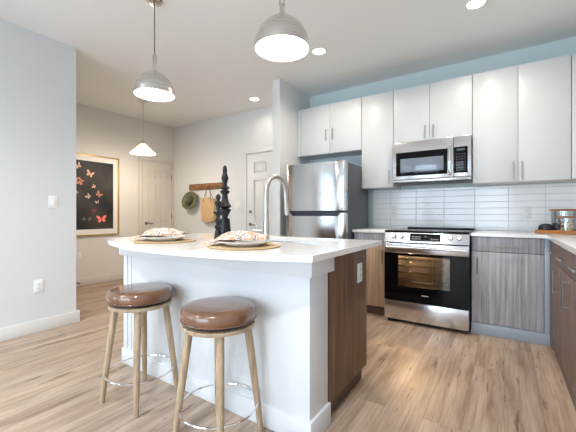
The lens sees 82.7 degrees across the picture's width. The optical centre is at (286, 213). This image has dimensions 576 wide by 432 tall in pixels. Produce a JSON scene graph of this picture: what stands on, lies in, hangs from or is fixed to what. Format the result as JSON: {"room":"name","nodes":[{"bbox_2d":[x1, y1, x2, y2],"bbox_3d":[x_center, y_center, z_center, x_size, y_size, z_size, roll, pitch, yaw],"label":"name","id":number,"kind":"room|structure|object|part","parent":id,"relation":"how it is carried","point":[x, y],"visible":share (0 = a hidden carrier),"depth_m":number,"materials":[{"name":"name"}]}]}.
{"room":"kitchen","nodes":[
{"label":"kitchen","id":0,"kind":"room"},
{"bbox_2d":[0,19,75,327],"bbox_3d":[-3.585,-0.287,1.164,0.120,2.745,5.165,0,0,34],"label":"wall","id":1,"kind":"structure","parent":0,"point":[38,71],"depth_m":3.00,"materials":[{"name":"white paint"}]},
{"bbox_2d":[34,279,42,292],"bbox_3d":[-2.277,0.665,3.013,0.008,0.118,0.075,0,0,34],"label":"wall outlet","id":2,"kind":"object","parent":1,"relation":"attached to","point":[38,284],"visible":1,"depth_m":3.01,"materials":[{"name":"white plastic"}]},
{"bbox_2d":[0,311,77,341],"bbox_3d":[-2.479,1.028,2.703,0.014,0.115,1.408,0,0,34],"label":"baseboard","id":3,"kind":"structure","parent":1,"relation":"attached to","point":[18,330],"depth_m":3.00,"materials":[{"name":"white paint"}]},
{"bbox_2d":[49,196,57,207],"bbox_3d":[-2.211,-0.115,3.110,0.010,0.118,0.075,0,0,34],"label":"light switch","id":4,"kind":"object","parent":1,"relation":"attached to","point":[53,200],"visible":1,"depth_m":3.11,"materials":[{"name":"white plastic"}]},
{"bbox_2d":[76,103,172,278],"bbox_3d":[-2.948,-0.287,5.273,0.120,2.745,2.590,0,0,34],"label":"wall","id":5,"kind":"structure","parent":0,"point":[99,132],"depth_m":5.39,"materials":[{"name":"white paint"}]},
{"bbox_2d":[76,253,80,260],"bbox_3d":[-3.112,0.640,4.910,0.008,0.118,0.075,0,0,34],"label":"wall outlet","id":6,"kind":"object","parent":5,"relation":"attached to","point":[78,255],"visible":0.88,"depth_m":4.91,"materials":[{"name":"white plastic"}]},
{"bbox_2d":[76,153,118,236],"bbox_3d":[-3.042,-0.288,4.993,0.031,1.250,1.010,0,0,34],"label":"framed picture","id":7,"kind":"object","parent":5,"relation":"attached to","point":[97,177],"visible":0.66,"depth_m":5.12,"materials":[{"name":"gold metal"}]},
{"bbox_2d":[76,272,123,286],"bbox_3d":[-3.056,1.028,4.989,0.014,0.115,1.718,0,0,34],"label":"baseboard","id":8,"kind":"structure","parent":5,"relation":"attached to","point":[115,276],"depth_m":5.15,"materials":[{"name":"grey paint"}]},
{"bbox_2d":[138,156,173,234],"bbox_3d":[-2.352,0.040,5.995,0.071,2.091,0.723,0,0,34],"label":"door","id":9,"kind":"structure","parent":5,"relation":"in","point":[155,180],"depth_m":5.97,"materials":[{"name":"grey paint"}]},
{"bbox_2d":[0,0,575,127],"bbox_3d":[-1.694,-1.710,1.399,6.501,0.100,7.890,0,0,34],"label":"ceiling","id":10,"kind":"structure","parent":0,"point":[205,49],"depth_m":3.13,"materials":[{"name":"white paint"}]},
{"bbox_2d":[130,99,155,155],"bbox_3d":[-2.094,-1.273,4.794,0.354,0.774,0.354,0,0,34],"label":"pendant lamp","id":11,"kind":"object","parent":10,"relation":"hanging from","point":[142,148],"visible":0.99,"depth_m":4.78,"materials":[{"name":"silver metal"}]},
{"bbox_3d":[-2.094,-0.959,4.794,0.354,0.145,0.354,0,0,34],"label":"lamp shade","id":12,"kind":"part","parent":11,"relation":"part of","materials":[{"name":"beige"}]},
{"bbox_3d":[-2.094,-1.352,4.794,0.012,0.564,0.011,0,0,34],"label":"stem","id":13,"kind":"part","parent":11,"relation":"part of","materials":[{"name":"silver metal"}]},
{"bbox_2d":[133,0,174,101],"bbox_3d":[-1.021,-1.290,2.541,0.302,0.739,0.302,0,0,34],"label":"pendant lamp","id":14,"kind":"object","parent":10,"relation":"hanging from","point":[152,85],"visible":1,"depth_m":2.53,"materials":[{"name":"silver metal"}]},
{"bbox_3d":[-1.021,-1.009,2.541,0.302,0.176,0.302,0,0,34],"label":"lamp shade","id":15,"kind":"part","parent":14,"relation":"part of","materials":[{"name":"silver metal"}]},
{"bbox_3d":[-1.021,-1.433,2.541,0.007,0.402,0.007,0,0,34],"label":"cord","id":16,"kind":"part","parent":14,"relation":"part of","materials":[{"name":"black plastic"}]},
{"bbox_2d":[249,97,259,100],"bbox_3d":[-0.458,-1.656,4.726,0.164,0.006,0.164,0,0,34],"label":"recessed light","id":17,"kind":"object","parent":10,"relation":"in","point":[250,98],"visible":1,"depth_m":4.73,"materials":[{"name":"white ceramic"}]},
{"bbox_2d":[254,0,308,61],"bbox_3d":[-0.023,-1.282,1.799,0.302,0.756,0.302,0,0,34],"label":"pendant lamp","id":18,"kind":"object","parent":10,"relation":"hanging from","point":[281,37],"visible":1,"depth_m":1.82,"materials":[{"name":"silver metal"}]},
{"bbox_3d":[-0.023,-1.006,1.799,0.060,0.117,0.060,0,0,34],"label":"light bulb","id":19,"kind":"part","parent":18,"relation":"part of","materials":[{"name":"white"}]},
{"bbox_2d":[311,47,326,55],"bbox_3d":[0.336,-1.656,3.338,0.164,0.006,0.164,0,0,34],"label":"recessed light","id":20,"kind":"object","parent":10,"relation":"in","point":[318,51],"visible":1,"depth_m":3.34,"materials":[{"name":"white ceramic"}]},
{"bbox_2d":[464,0,487,9],"bbox_3d":[1.495,-1.656,2.579,0.164,0.006,0.164,0,0,34],"label":"recessed light","id":21,"kind":"object","parent":10,"relation":"in","point":[471,4],"visible":1,"depth_m":2.59,"materials":[{"name":"white ceramic"}]},
{"bbox_2d":[0,279,575,431],"bbox_3d":[-1.694,1.115,1.399,6.501,0.060,7.890,0,0,34],"label":"floor","id":22,"kind":"structure","parent":0,"point":[416,377],"depth_m":2.05,"materials":[{"name":"brown wood"}]},
{"bbox_2d":[99,282,177,417],"bbox_3d":[-0.862,0.759,1.944,0.383,0.654,0.383,0,0,28],"label":"bar stool","id":23,"kind":"object","parent":22,"relation":"on","point":[136,298],"visible":0.99,"depth_m":1.87,"materials":[{"name":"brown leather"}]},
{"bbox_3d":[-1.022,0.811,1.894,0.102,0.549,0.039,0,0,-17],"label":"leg","id":24,"kind":"part","parent":23,"relation":"part of","materials":[{"name":"brown wood"}]},
{"bbox_3d":[-0.812,0.811,1.784,0.039,0.549,0.102,0,0,-17],"label":"leg","id":25,"kind":"part","parent":23,"relation":"part of","materials":[{"name":"brown wood"}]},
{"bbox_2d":[106,282,172,306],"bbox_3d":[-0.862,0.469,1.944,0.360,0.075,0.360,0,0,28],"label":"cushion","id":26,"kind":"object","parent":23,"relation":"on","point":[143,294],"depth_m":1.83,"materials":[{"name":"brown leather"}]},
{"bbox_3d":[-0.862,0.528,1.944,0.348,0.023,0.348,0,0,28],"label":"seat frame","id":27,"kind":"part","parent":23,"relation":"part of","materials":[{"name":"brown wood"}]},
{"bbox_3d":[-0.862,0.512,1.944,0.300,0.010,0.300,0,0,28],"label":"swivel plate","id":28,"kind":"part","parent":23,"relation":"part of","materials":[{"name":"black plastic"}]},
{"bbox_3d":[-0.912,0.811,2.104,0.039,0.549,0.102,0,0,-17],"label":"leg","id":29,"kind":"part","parent":23,"relation":"part of","materials":[{"name":"brown wood"}]},
{"bbox_3d":[-0.702,0.811,1.994,0.102,0.549,0.039,0,0,-17],"label":"leg","id":30,"kind":"part","parent":23,"relation":"part of","materials":[{"name":"brown wood"}]},
{"bbox_2d":[173,296,263,431],"bbox_3d":[-0.325,0.759,1.586,0.383,0.654,0.383,0,0,32],"label":"bar stool","id":31,"kind":"object","parent":22,"relation":"on","point":[216,317],"visible":1,"depth_m":1.50,"materials":[{"name":"brown leather"}]},
{"bbox_3d":[-0.488,0.811,1.548,0.102,0.549,0.039,0,0,-13],"label":"leg","id":32,"kind":"part","parent":31,"relation":"part of","materials":[{"name":"brown wood"}]},
{"bbox_3d":[-0.364,0.811,1.749,0.039,0.549,0.102,0,0,-13],"label":"leg","id":33,"kind":"part","parent":31,"relation":"part of","materials":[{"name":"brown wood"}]},
{"bbox_3d":[-0.325,0.528,1.586,0.348,0.023,0.348,0,0,32],"label":"seat frame","id":34,"kind":"part","parent":31,"relation":"part of","materials":[{"name":"brown wood"}]},
{"bbox_2d":[180,296,255,329],"bbox_3d":[-0.325,0.469,1.586,0.360,0.075,0.360,0,0,32],"label":"cushion","id":35,"kind":"object","parent":31,"relation":"on","point":[216,312],"depth_m":1.47,"materials":[{"name":"brown leather"}]},
{"bbox_3d":[-0.325,0.512,1.586,0.300,0.010,0.300,0,0,32],"label":"swivel plate","id":36,"kind":"part","parent":31,"relation":"part of","materials":[{"name":"black plastic"}]},
{"bbox_3d":[-0.287,0.811,1.423,0.039,0.549,0.102,0,0,-13],"label":"leg","id":37,"kind":"part","parent":31,"relation":"part of","materials":[{"name":"brown wood"}]},
{"bbox_3d":[-0.162,0.811,1.625,0.102,0.549,0.039,0,0,-13],"label":"leg","id":38,"kind":"part","parent":31,"relation":"part of","materials":[{"name":"brown wood"}]},
{"bbox_2d":[119,248,366,431],"bbox_3d":[-0.328,0.643,2.278,1.606,0.883,0.805,0,0,34],"label":"kitchen island","id":39,"kind":"object","parent":22,"relation":"on","point":[309,330],"visible":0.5,"depth_m":1.75,"materials":[{"name":"white paint"}]},
{"bbox_3d":[-1.148,0.632,2.371,0.095,0.675,0.006,0,0,34],"label":"corner trim","id":40,"kind":"part","parent":39,"relation":"part of","materials":[{"name":"white paint"}]},
{"bbox_3d":[-0.486,1.030,2.045,1.586,0.110,0.214,0,0,34],"label":"baseboard","id":41,"kind":"part","parent":39,"relation":"part of","materials":[{"name":"white paint"}]},
{"bbox_2d":[107,232,381,262],"bbox_3d":[-0.384,0.186,2.121,1.680,0.030,1.084,0,0,34],"label":"island countertop","id":42,"kind":"structure","parent":39,"relation":"on","point":[333,247],"depth_m":1.63,"materials":[{"name":"white stone"}]},
{"bbox_2d":[132,238,195,243],"bbox_3d":[-0.757,0.167,2.048,0.372,0.006,0.372,0,0,34],"label":"placemat","id":43,"kind":"object","parent":42,"relation":"on","point":[184,240],"visible":0.73,"depth_m":1.96,"materials":[{"name":"beige wicker"}]},
{"bbox_2d":[141,235,187,240],"bbox_3d":[-0.757,0.151,2.048,0.278,0.026,0.278,0,0,34],"label":"plate","id":44,"kind":"object","parent":43,"relation":"on","point":[164,237],"visible":0.88,"depth_m":1.98,"materials":[{"name":"white ceramic"}]},
{"bbox_2d":[130,227,187,239],"bbox_3d":[-0.797,0.122,2.079,0.326,0.076,0.176,0,0,4],"label":"napkin","id":45,"kind":"object","parent":44,"relation":"on","point":[155,231],"visible":0.97,"depth_m":2.02,"materials":[{"name":"fabric"}]},
{"bbox_2d":[213,194,222,238],"bbox_3d":[-0.446,0.019,2.153,0.066,0.304,0.066,0,0,-37],"label":"candlestick","id":46,"kind":"object","parent":42,"relation":"on","point":[217,212],"visible":0.9,"depth_m":2.14,"materials":[{"name":"black paint"}]},
{"bbox_2d":[220,165,230,233],"bbox_3d":[-0.445,-0.092,2.381,0.098,0.526,0.098,0,0,34],"label":"candlestick","id":47,"kind":"object","parent":42,"relation":"on","point":[225,205],"visible":0.89,"depth_m":2.36,"materials":[{"name":"black paint"}]},
{"bbox_2d":[208,243,279,250],"bbox_3d":[-0.216,0.167,1.711,0.372,0.006,0.372,0,0,34],"label":"placemat","id":48,"kind":"object","parent":42,"relation":"on","point":[221,246],"visible":0.74,"depth_m":1.61,"materials":[{"name":"beige wicker"}]},
{"bbox_2d":[218,239,270,246],"bbox_3d":[-0.216,0.151,1.711,0.278,0.026,0.278,0,0,34],"label":"plate","id":49,"kind":"object","parent":48,"relation":"on","point":[234,243],"visible":0.83,"depth_m":1.64,"materials":[{"name":"white ceramic"}]},
{"bbox_2d":[204,230,268,244],"bbox_3d":[-0.256,0.122,1.741,0.326,0.075,0.174,0,0,4],"label":"napkin","id":50,"kind":"object","parent":49,"relation":"on","point":[241,234],"visible":0.99,"depth_m":1.68,"materials":[{"name":"fabric"}]},
{"bbox_2d":[253,174,289,242],"bbox_3d":[-0.083,-0.038,2.068,0.116,0.418,0.275,0,0,34],"label":"faucet","id":51,"kind":"object","parent":42,"relation":"on","point":[265,230],"visible":0.87,"depth_m":1.97,"materials":[{"name":"grey metal"}]},
{"bbox_3d":[-0.168,0.076,1.983,0.069,0.075,0.025,0,0,23],"label":"lever","id":52,"kind":"part","parent":51,"relation":"part of","materials":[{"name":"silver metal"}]},
{"bbox_3d":[-0.059,-0.098,2.053,0.029,0.298,0.245,0,0,34],"label":"spout","id":53,"kind":"part","parent":51,"relation":"part of","materials":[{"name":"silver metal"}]},
{"bbox_2d":[271,241,324,243],"bbox_3d":[0.023,0.298,2.168,0.675,0.194,0.405,0,0,34],"label":"sink","id":54,"kind":"object","parent":42,"relation":"in","point":[271,241],"visible":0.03,"depth_m":2.35,"materials":[{"name":"silver metal"}]},
{"bbox_3d":[0.370,0.594,1.931,0.020,0.783,0.540,0,0,34],"label":"panel","id":55,"kind":"part","parent":39,"relation":"part of","materials":[{"name":"brown wood"}]},
{"bbox_2d":[357,262,361,282],"bbox_3d":[0.461,0.365,2.042,0.008,0.118,0.075,0,0,34],"label":"wall outlet","id":56,"kind":"object","parent":39,"relation":"attached to","point":[359,265],"visible":1,"depth_m":2.03,"materials":[{"name":"white plastic"}]},
{"bbox_2d":[286,159,367,238],"bbox_3d":[0.502,0.249,3.972,0.763,1.672,0.712,0,0,34],"label":"refrigerator","id":57,"kind":"object","parent":22,"relation":"on","point":[328,199],"visible":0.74,"depth_m":3.66,"materials":[{"name":"grey metal"}]},
{"bbox_3d":[0.328,0.506,3.710,0.763,1.038,0.076,0,0,34],"label":"fridge door","id":58,"kind":"part","parent":57,"relation":"part of","materials":[{"name":"silver metal"}]},
{"bbox_3d":[0.328,-0.306,3.710,0.763,0.538,0.076,0,0,34],"label":"freezer door","id":59,"kind":"part","parent":57,"relation":"part of","materials":[{"name":"silver metal"}]},
{"bbox_2d":[354,232,384,315],"bbox_3d":[1.059,0.643,3.761,0.355,0.882,0.641,0,0,34],"label":"base cabinet","id":60,"kind":"object","parent":22,"relation":"on","point":[375,255],"visible":0.41,"depth_m":3.49,"materials":[{"name":"brown wood"}]},
{"bbox_3d":[0.904,0.268,3.530,0.350,0.122,0.019,0,0,34],"label":"drawer","id":61,"kind":"part","parent":60,"relation":"part of","materials":[{"name":"beige laminate"}]},
{"bbox_2d":[352,228,395,232],"bbox_3d":[1.057,0.186,3.767,0.368,0.030,0.633,0,0,34],"label":"countertop","id":62,"kind":"structure","parent":60,"relation":"on","point":[363,230],"depth_m":3.58,"materials":[{"name":"white stone"}]},
{"bbox_3d":[0.904,0.657,3.530,0.350,0.648,0.019,0,0,34],"label":"door","id":63,"kind":"part","parent":60,"relation":"part of","materials":[{"name":"beige laminate"}]},
{"bbox_2d":[384,227,474,333],"bbox_3d":[1.492,0.618,3.392,0.760,0.934,0.740,0,0,34],"label":"oven range","id":64,"kind":"object","parent":22,"relation":"on","point":[427,270],"visible":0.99,"depth_m":3.15,"materials":[{"name":"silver metal"}]},
{"bbox_2d":[399,271,449,284],"bbox_3d":[1.493,0.661,3.394,0.556,0.023,0.515,0,0,34],"label":"oven rack","id":65,"kind":"object","parent":64,"relation":"in","point":[401,275],"depth_m":3.55,"materials":[{"name":"silver metal"}]},
{"bbox_2d":[399,267,449,277],"bbox_3d":[1.493,0.591,3.394,0.556,0.023,0.515,0,0,34],"label":"oven rack","id":66,"kind":"object","parent":64,"relation":"in","point":[401,269],"depth_m":3.44,"materials":[{"name":"silver metal"}]},
{"bbox_2d":[399,260,449,270],"bbox_3d":[1.493,0.521,3.394,0.556,0.023,0.515,0,0,34],"label":"oven rack","id":67,"kind":"object","parent":64,"relation":"in","point":[401,262],"depth_m":3.49,"materials":[{"name":"silver metal"}]},
{"bbox_2d":[399,256,449,263],"bbox_3d":[1.493,0.446,3.394,0.556,0.043,0.515,0,0,34],"label":"oven rack","id":68,"kind":"object","parent":64,"relation":"in","point":[400,257],"depth_m":3.27,"materials":[{"name":"silver metal"}]},
{"bbox_3d":[1.302,0.328,3.107,0.700,0.027,0.056,0,0,34],"label":"handle","id":69,"kind":"part","parent":64,"relation":"part of","materials":[{"name":"silver metal"}]},
{"bbox_3d":[1.328,0.957,3.146,0.754,0.184,0.046,0,0,34],"label":"drawer","id":70,"kind":"part","parent":64,"relation":"part of","materials":[{"name":"silver metal"}]},
{"bbox_3d":[1.329,0.338,3.147,0.756,0.095,0.044,0,0,34],"label":"door","id":71,"kind":"part","parent":64,"relation":"part of","materials":[{"name":"silver metal"}]},
{"bbox_3d":[1.336,0.224,3.158,0.760,0.122,0.071,0,0,34],"label":"control panel","id":72,"kind":"part","parent":64,"relation":"part of","materials":[{"name":"silver metal"}]},
{"bbox_3d":[1.359,1.054,3.192,0.740,0.037,0.020,0,0,34],"label":"toe panel","id":73,"kind":"part","parent":64,"relation":"part of","materials":[{"name":"black plastic"}]},
{"bbox_2d":[385,228,474,233],"bbox_3d":[1.511,0.174,3.421,0.756,0.020,0.670,0,0,34],"label":"cooktop","id":74,"kind":"object","parent":64,"relation":"in","point":[398,230],"depth_m":3.25,"materials":[{"name":"black glass"}]},
{"bbox_3d":[1.712,0.158,3.651,0.680,0.013,0.055,0,0,34],"label":"vent trim","id":75,"kind":"part","parent":64,"relation":"part of","materials":[{"name":"black plastic"}]},
{"bbox_2d":[471,236,549,345],"bbox_3d":[2.087,0.643,3.077,0.564,0.882,0.641,0,0,34],"label":"base cabinet","id":76,"kind":"object","parent":22,"relation":"on","point":[510,276],"visible":0.94,"depth_m":2.83,"materials":[{"name":"grey wood"}]},
{"bbox_3d":[1.917,0.271,2.856,0.519,0.128,0.019,0,0,34],"label":"drawer","id":77,"kind":"part","parent":76,"relation":"part of","materials":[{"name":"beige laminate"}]},
{"bbox_3d":[1.917,0.660,2.856,0.519,0.641,0.019,0,0,34],"label":"door","id":78,"kind":"part","parent":76,"relation":"part of","materials":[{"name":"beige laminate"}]},
{"bbox_2d":[548,241,561,371],"bbox_3d":[2.239,0.643,2.269,0.654,0.882,0.460,0,0,34],"label":"base cabinet","id":79,"kind":"object","parent":22,"relation":"on","point":[555,249],"visible":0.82,"depth_m":2.37,"materials":[{"name":"brown wood"}]},
{"bbox_3d":[1.893,0.477,2.307,0.036,0.169,0.010,0,0,34],"label":"handle","id":80,"kind":"part","parent":79,"relation":"part of","materials":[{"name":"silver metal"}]},
{"bbox_3d":[2.005,0.282,2.425,0.019,0.151,0.456,0,0,34],"label":"drawer","id":81,"kind":"part","parent":79,"relation":"part of","materials":[{"name":"brown laminate"}]},
{"bbox_3d":[2.005,0.672,2.425,0.019,0.618,0.456,0,0,34],"label":"door","id":82,"kind":"part","parent":79,"relation":"part of","materials":[{"name":"brown laminate"}]},
{"bbox_2d":[556,246,573,404],"bbox_3d":[1.984,0.643,1.886,0.654,0.882,0.460,0,0,34],"label":"base cabinet","id":83,"kind":"object","parent":22,"relation":"on","point":[565,255],"visible":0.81,"depth_m":1.99,"materials":[{"name":"brown"}]},
{"bbox_3d":[1.638,0.477,1.924,0.036,0.169,0.010,0,0,34],"label":"handle","id":84,"kind":"part","parent":83,"relation":"part of","materials":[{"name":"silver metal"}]},
{"bbox_3d":[1.750,0.282,2.042,0.019,0.151,0.456,0,0,34],"label":"drawer","id":85,"kind":"part","parent":83,"relation":"part of","materials":[{"name":"grey laminate"}]},
{"bbox_3d":[1.750,0.672,2.042,0.019,0.618,0.456,0,0,34],"label":"door","id":86,"kind":"part","parent":83,"relation":"part of","materials":[{"name":"grey laminate"}]},
{"bbox_2d":[567,253,575,410],"bbox_3d":[1.729,0.643,1.503,0.654,0.882,0.460,0,0,34],"label":"base cabinet","id":87,"kind":"object","parent":22,"relation":"on","point":[572,268],"visible":0.9,"depth_m":1.79,"materials":[{"name":"brown wood"}]},
{"bbox_3d":[1.472,0.285,1.674,0.036,0.010,0.144,0,0,34],"label":"handle","id":88,"kind":"part","parent":87,"relation":"part of","materials":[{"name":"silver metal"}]},
{"bbox_3d":[1.495,0.282,1.659,0.019,0.151,0.456,0,0,34],"label":"drawer","id":89,"kind":"part","parent":87,"relation":"part of","materials":[{"name":"grey laminate"}]},
{"bbox_3d":[1.495,0.672,1.659,0.019,0.618,0.456,0,0,34],"label":"door","id":90,"kind":"part","parent":87,"relation":"part of","materials":[{"name":"grey laminate"}]},
{"bbox_3d":[1.383,0.477,1.541,0.036,0.169,0.010,0,0,34],"label":"handle","id":91,"kind":"part","parent":87,"relation":"part of","materials":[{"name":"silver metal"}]},
{"bbox_3d":[1.474,0.643,1.120,0.654,0.882,0.460,0,0,34],"label":"base cabinet","id":92,"kind":"object","parent":22,"relation":"on","visible":0},
{"bbox_2d":[471,230,575,254],"bbox_3d":[1.818,0.186,2.116,1.185,0.030,2.538,0,0,34],"label":"countertop","id":93,"kind":"structure","parent":92,"relation":"on","point":[566,241],"depth_m":2.73,"materials":[{"name":"white stone"}]},
{"bbox_2d":[535,229,575,234],"bbox_3d":[2.521,0.155,2.843,0.380,0.031,0.500,0,0,-38],"label":"wooden tray","id":94,"kind":"object","parent":93,"relation":"on","point":[536,230],"visible":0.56,"depth_m":2.81,"materials":[{"name":"orange wood"}]},
{"bbox_2d":[538,223,553,229],"bbox_3d":[2.309,0.116,2.910,0.114,0.064,0.114,0,0,34],"label":"smart speaker","id":95,"kind":"object","parent":94,"relation":"on","point":[545,226],"visible":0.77,"depth_m":2.88},
{"bbox_2d":[549,209,575,230],"bbox_3d":[2.523,0.052,2.972,0.212,0.193,0.212,0,0,34],"label":"glass jar","id":96,"kind":"object","parent":94,"relation":"on","point":[553,211],"visible":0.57,"depth_m":2.96,"materials":[{"name":"glass"}]},
{"bbox_3d":[2.523,-0.036,2.972,0.212,0.017,0.212,0,0,34],"label":"lid","id":97,"kind":"part","parent":96,"relation":"part of","materials":[{"name":"brown wood"}]},
{"bbox_2d":[556,216,575,230],"bbox_3d":[2.402,0.084,2.809,0.132,0.129,0.132,0,0,34],"label":"glass jar","id":98,"kind":"object","parent":94,"relation":"on","point":[566,226],"visible":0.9,"depth_m":2.77,"materials":[{"name":"clear glass"}]},
{"bbox_3d":[2.402,0.028,2.809,0.132,0.017,0.132,0,0,34],"label":"lid","id":99,"kind":"part","parent":98,"relation":"part of","materials":[{"name":"brown wood"}]},
{"bbox_2d":[273,79,309,235],"bbox_3d":[0.085,-0.287,4.358,0.111,2.745,0.750,0,0,34],"label":"wall","id":100,"kind":"structure","parent":0,"point":[287,100],"depth_m":4.08,"materials":[{"name":"white paint"}]},
{"bbox_2d":[173,37,575,325],"bbox_3d":[0.409,-0.287,4.665,6.381,2.745,0.120,0,0,34],"label":"wall","id":101,"kind":"structure","parent":0,"point":[201,150],"depth_m":5.35,"materials":[{"name":"white paint"}]},
{"bbox_2d":[189,182,222,190],"bbox_3d":[-1.445,-0.485,5.773,0.835,0.110,0.089,0,0,34],"label":"coat rack","id":102,"kind":"object","parent":101,"relation":"attached to","point":[218,185],"visible":0.9,"depth_m":5.77,"materials":[{"name":"brown wood"}]},
{"bbox_2d":[182,191,196,209],"bbox_3d":[-1.753,-0.243,5.871,0.334,0.329,0.162,0,0,34],"label":"hat","id":103,"kind":"object","parent":102,"relation":"hanging from","point":[189,199],"visible":1,"depth_m":5.86,"materials":[{"name":"green fabric"}]},
{"bbox_3d":[-1.758,-0.245,5.861,0.155,0.182,0.141,0,0,34],"label":"crown","id":104,"kind":"part","parent":103,"relation":"part of","materials":[{"name":"green fabric"}]},
{"bbox_2d":[201,188,215,222],"bbox_3d":[-1.353,-0.160,5.678,0.323,0.620,0.067,0,0,34],"label":"tote bag","id":105,"kind":"object","parent":102,"relation":"hanging from","point":[208,206],"visible":0.98,"depth_m":5.65,"materials":[{"name":"beige fabric"}]},
{"bbox_2d":[235,202,239,208],"bbox_3d":[-0.805,-0.140,5.395,0.118,0.118,0.010,0,0,34],"label":"light switch","id":106,"kind":"object","parent":101,"relation":"attached to","point":[237,204],"visible":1,"depth_m":5.39,"materials":[{"name":"white plastic"}]},
{"bbox_2d":[244,147,272,235],"bbox_3d":[-0.252,0.035,4.990,1.046,2.101,0.071,0,0,34],"label":"door","id":107,"kind":"structure","parent":101,"relation":"in","point":[258,168],"depth_m":5.14,"materials":[{"name":"white paint"}]},
{"bbox_2d":[298,98,361,159],"bbox_3d":[0.606,-1.069,4.240,0.884,0.617,0.368,0,0,34],"label":"upper cabinet","id":108,"kind":"object","parent":101,"relation":"attached to","point":[334,130],"visible":0.93,"depth_m":4.10,"materials":[{"name":"grey laminate"}]},
{"bbox_3d":[0.372,-1.069,4.224,0.423,0.615,0.019,0,0,34],"label":"door","id":109,"kind":"part","parent":108,"relation":"part of","materials":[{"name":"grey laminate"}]},
{"bbox_3d":[0.722,-1.069,3.990,0.411,0.615,0.019,0,0,34],"label":"door","id":110,"kind":"part","parent":108,"relation":"part of","materials":[{"name":"grey laminate"}]},
{"bbox_2d":[362,91,400,189],"bbox_3d":[1.129,-0.839,3.891,0.368,1.077,0.368,0,0,34],"label":"upper cabinet","id":111,"kind":"object","parent":101,"relation":"attached to","point":[378,109],"visible":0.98,"depth_m":3.76,"materials":[{"name":"grey laminate"}]},
{"bbox_2d":[390,207,396,216],"bbox_3d":[1.305,-0.028,3.980,0.075,0.118,0.008,0,0,34],"label":"wall outlet","id":112,"kind":"object","parent":101,"relation":"attached to","point":[393,210],"visible":1,"depth_m":3.98,"materials":[{"name":"white plastic"}]},
{"bbox_2d":[394,75,472,143],"bbox_3d":[1.604,-1.077,3.575,0.767,0.600,0.368,0,0,34],"label":"upper cabinet","id":113,"kind":"object","parent":101,"relation":"attached to","point":[441,109],"visible":0.8,"depth_m":3.43,"materials":[{"name":"grey laminate"}]},
{"bbox_3d":[1.361,-1.078,3.565,0.371,0.598,0.019,0,0,34],"label":"door","id":114,"kind":"part","parent":113,"relation":"part of","materials":[{"name":"grey laminate"}]},
{"bbox_2d":[392,135,472,185],"bbox_3d":[1.577,-0.553,3.535,0.760,0.439,0.443,0,0,34],"label":"microwave","id":115,"kind":"object","parent":113,"relation":"attached to","point":[449,160],"visible":0.98,"depth_m":3.38,"materials":[{"name":"grey metal"}]},
{"bbox_3d":[1.415,-0.535,3.442,0.510,0.256,0.004,0,0,34],"label":"door glass","id":116,"kind":"part","parent":115,"relation":"part of","materials":[{"name":"black glass"}]},
{"bbox_3d":[1.427,-0.572,3.452,0.602,0.403,0.029,0,0,34],"label":"door","id":117,"kind":"part","parent":115,"relation":"part of","materials":[{"name":"silver metal"}]},
{"bbox_3d":[1.593,-0.337,3.558,0.740,0.005,0.310,0,0,34],"label":"underside panel","id":118,"kind":"part","parent":115,"relation":"part of","materials":[{"name":"silver metal"}]},
{"bbox_3d":[1.633,-0.551,3.267,0.030,0.320,0.059,0,0,34],"label":"handle","id":119,"kind":"part","parent":115,"relation":"part of","materials":[{"name":"silver metal"}]},
{"bbox_3d":[1.745,-0.572,3.241,0.156,0.403,0.029,0,0,34],"label":"control panel","id":120,"kind":"part","parent":115,"relation":"part of","materials":[{"name":"silver metal"}]},
{"bbox_3d":[1.681,-1.078,3.352,0.389,0.598,0.019,0,0,34],"label":"door","id":121,"kind":"part","parent":113,"relation":"part of","materials":[{"name":"grey laminate"}]},
{"bbox_2d":[373,183,575,230],"bbox_3d":[2.060,-0.061,3.488,2.307,0.465,0.010,0,0,34],"label":"backsplash","id":122,"kind":"structure","parent":101,"relation":"attached to","point":[499,208],"depth_m":3.50,"materials":[{"name":"grey tile"}]},
{"bbox_2d":[473,54,570,185],"bbox_3d":[2.235,-0.839,3.156,0.741,1.077,0.368,0,0,34],"label":"upper cabinet","id":123,"kind":"object","parent":101,"relation":"attached to","point":[522,113],"visible":1,"depth_m":3.01,"materials":[{"name":"grey laminate"}]},
{"bbox_3d":[1.999,-0.840,3.140,0.363,1.075,0.019,0,0,34],"label":"door","id":124,"kind":"part","parent":123,"relation":"part of","materials":[{"name":"grey laminate"}]},
{"bbox_3d":[2.163,-0.405,3.001,0.010,0.164,0.031,0,0,34],"label":"handle","id":125,"kind":"part","parent":123,"relation":"part of","materials":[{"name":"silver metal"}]},
{"bbox_3d":[2.308,-0.840,2.934,0.371,1.075,0.019,0,0,34],"label":"door","id":126,"kind":"part","parent":123,"relation":"part of","materials":[{"name":"grey laminate"}]},
{"bbox_2d":[522,207,530,217],"bbox_3d":[2.393,-0.015,3.256,0.075,0.118,0.008,0,0,34],"label":"wall outlet","id":127,"kind":"object","parent":101,"relation":"attached to","point":[524,209],"visible":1,"depth_m":3.26,"materials":[{"name":"white plastic"}]},
{"bbox_2d":[567,53,575,181],"bbox_3d":[2.744,-0.839,2.835,0.458,1.077,0.337,0,0,34],"label":"upper cabinet","id":128,"kind":"object","parent":101,"relation":"attached to","point":[573,56],"visible":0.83,"depth_m":2.81,"materials":[{"name":"grey laminate"}]},
{"bbox_3d":[2.656,-0.840,2.703,0.453,1.075,0.019,0,0,34],"label":"door","id":129,"kind":"part","parent":128,"relation":"part of","materials":[{"name":"grey laminate"}]}
]}

